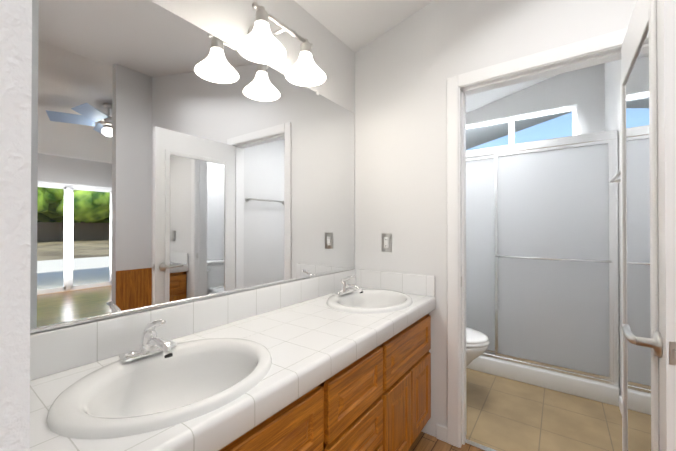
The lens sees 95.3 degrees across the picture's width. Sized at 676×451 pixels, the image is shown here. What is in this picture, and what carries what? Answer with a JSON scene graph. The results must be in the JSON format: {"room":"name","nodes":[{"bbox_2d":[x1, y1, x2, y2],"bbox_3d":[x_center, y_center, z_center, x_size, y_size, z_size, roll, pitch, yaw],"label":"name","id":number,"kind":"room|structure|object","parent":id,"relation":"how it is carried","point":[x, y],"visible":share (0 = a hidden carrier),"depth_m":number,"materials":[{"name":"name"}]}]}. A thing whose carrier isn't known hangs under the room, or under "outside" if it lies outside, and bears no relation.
{"room":"bathroom","nodes":[
{"label":"bathroom","id":0,"kind":"room"},
{"bbox_2d":[0,0,31,450],"bbox_3d":[-0.555,-0.558,0.360,1.010,3.600,0.120,0,0,36],"label":"wall","id":1,"kind":"structure","parent":0,"point":[15,123],"depth_m":0.11,"materials":[{"name":"white paint"}]},
{"bbox_2d":[30,0,354,333],"bbox_3d":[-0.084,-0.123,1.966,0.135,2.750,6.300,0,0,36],"label":"vanity mirror","id":2,"kind":"object","parent":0,"point":[175,159],"depth_m":1.15,"materials":[{"name":"clear glass"}]},
{"bbox_2d":[237,2,325,86],"bbox_3d":[-0.262,-0.831,1.402,0.266,0.224,0.468,0,0,36],"label":"sconce","id":3,"kind":"object","parent":2,"relation":"attached to","point":[259,43],"visible":1,"depth_m":1.34,"materials":[{"name":"white glass"}]},
{"bbox_2d":[294,0,571,149],"bbox_3d":[2.657,-1.628,0.000,7.490,0.994,7.140,0,0,36],"label":"ceiling","id":4,"kind":"structure","parent":0,"point":[355,25],"depth_m":1.94,"materials":[{"name":"white paint"}]},
{"bbox_2d":[355,0,636,436],"bbox_3d":[1.429,-0.552,1.291,3.140,3.600,0.120,0,0,36],"label":"wall","id":5,"kind":"structure","parent":0,"point":[406,68],"depth_m":1.86,"materials":[{"name":"white paint"}]},
{"bbox_2d":[30,269,356,380],"bbox_3d":[-0.396,0.357,1.421,0.015,0.122,1.786,0,0,36],"label":"backsplash","id":6,"kind":"structure","parent":5,"relation":"attached to","point":[52,351],"depth_m":1.12,"materials":[{"name":"white tile"}]},
{"bbox_2d":[382,233,391,251],"bbox_3d":[0.316,0.112,2.008,0.074,0.120,0.010,0,0,36],"label":"electrical outlet plate","id":7,"kind":"object","parent":5,"relation":"attached to","point":[386,242],"visible":1,"depth_m":2.00,"materials":[{"name":"silver metal"}]},
{"bbox_2d":[357,269,434,296],"bbox_3d":[0.349,0.361,1.976,0.545,0.122,0.015,0,0,36],"label":"backsplash","id":8,"kind":"structure","parent":5,"relation":"attached to","point":[419,283],"depth_m":1.94,"materials":[{"name":"white tile"}]},
{"bbox_2d":[447,28,627,447],"bbox_3d":[1.018,0.198,1.583,0.857,2.102,0.152,0,0,36],"label":"door frame","id":9,"kind":"structure","parent":5,"relation":"attached to","point":[598,50],"depth_m":1.74,"materials":[{"name":"white wood"}]},
{"bbox_2d":[620,0,675,450],"bbox_3d":[1.040,0.231,1.042,0.164,2.006,0.731,0,0,36],"label":"bathroom door","id":10,"kind":"structure","parent":5,"relation":"in","point":[648,164],"depth_m":0.89,"materials":[{"name":"white wood"}]},
{"bbox_2d":[408,406,618,450],"bbox_3d":[2.636,1.270,-0.003,6.840,0.060,6.540,0,0,36],"label":"floor","id":11,"kind":"structure","parent":0,"point":[423,441],"depth_m":1.74,"materials":[{"name":"brown wood"}]},
{"bbox_2d":[29,309,434,450],"bbox_3d":[-0.181,0.871,1.264,0.540,0.752,1.786,0,0,36],"label":"bathroom vanity","id":12,"kind":"object","parent":11,"relation":"on","point":[382,402],"depth_m":1.22,"materials":[{"name":"brown wood"}]},
{"bbox_2d":[29,297,435,450],"bbox_3d":[-0.173,0.454,1.260,0.564,0.074,1.786,0,0,36],"label":"countertop","id":13,"kind":"structure","parent":12,"relation":"on","point":[226,426],"depth_m":0.82,"materials":[{"name":"white tile"}]},
{"bbox_2d":[117,313,180,360],"bbox_3d":[-0.543,0.338,0.925,0.159,0.117,0.152,0,0,36],"label":"faucet","id":14,"kind":"object","parent":13,"relation":"on","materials":[{"name":"silver metal"}]},
{"bbox_2d":[30,325,308,450],"bbox_3d":[-0.437,0.483,0.848,0.448,0.176,0.536,0,0,36],"label":"sink","id":15,"kind":"object","parent":13,"relation":"in","point":[110,404],"depth_m":0.85,"materials":[{"name":"white ceramic"}]},
{"bbox_2d":[333,273,364,296],"bbox_3d":[0.077,0.343,1.785,0.159,0.117,0.152,0,0,36],"label":"faucet","id":16,"kind":"object","parent":13,"relation":"on","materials":[{"name":"silver metal"}]},
{"bbox_2d":[305,285,428,328],"bbox_3d":[0.177,0.488,1.712,0.448,0.176,0.536,0,0,36],"label":"sink","id":17,"kind":"object","parent":13,"relation":"in","point":[376,301],"depth_m":1.68,"materials":[{"name":"white ceramic"}]},
{"bbox_2d":[466,63,604,134],"bbox_3d":[2.525,-0.543,2.812,3.140,3.600,0.120,0,0,36],"label":"wall","id":18,"kind":"structure","parent":0,"point":[583,89],"depth_m":2.98,"materials":[{"name":"white paint"}]},
{"bbox_2d":[466,105,576,146],"bbox_3d":[1.852,-0.986,3.284,1.100,0.330,0.055,0,0,36],"label":"shower window","id":19,"kind":"structure","parent":18,"relation":"attached to","point":[513,119],"depth_m":3.21,"materials":[{"name":"white"}]},
{"bbox_2d":[465,368,621,450],"bbox_3d":[1.044,1.248,2.149,1.500,0.009,0.992,0,0,36],"label":"floor","id":20,"kind":"structure","parent":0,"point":[505,414],"depth_m":1.98,"materials":[{"name":"beige tile"}]},
{"bbox_2d":[466,327,489,366],"bbox_3d":[0.766,0.856,2.395,0.748,0.785,0.470,0,0,36],"label":"toilet","id":21,"kind":"object","parent":20,"relation":"on","point":[477,343],"visible":0.17,"depth_m":2.15,"materials":[{"name":"white ceramic"}]},
{"bbox_2d":[466,130,619,405],"bbox_3d":[1.575,0.295,2.893,1.490,1.925,0.842,0,0,36],"label":"shower","id":22,"kind":"object","parent":20,"relation":"on","point":[542,276],"visible":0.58,"depth_m":2.39,"materials":[{"name":"white glass"}]},
{"bbox_2d":[605,59,621,396],"bbox_3d":[1.969,-0.548,2.058,0.120,3.600,1.755,0,0,36],"label":"wall","id":23,"kind":"structure","parent":0,"point":[612,95],"depth_m":2.19,"materials":[{"name":"white paint"}]},
{"bbox_2d":[609,170,620,182],"bbox_3d":[1.589,-0.280,1.704,0.084,0.048,0.578,0,0,36],"label":"towel rail","id":24,"kind":"object","parent":23,"relation":"attached to","point":[614,179],"visible":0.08,"depth_m":1.85,"materials":[{"name":"silver metal"}]},
{"bbox_2d":[619,395,621,414],"bbox_3d":[1.674,1.202,1.752,0.012,0.084,0.890,0,0,36],"label":"baseboard","id":25,"kind":"structure","parent":23,"relation":"attached to","point":[620,398],"depth_m":2.06,"materials":[{"name":"white"}]}
]}

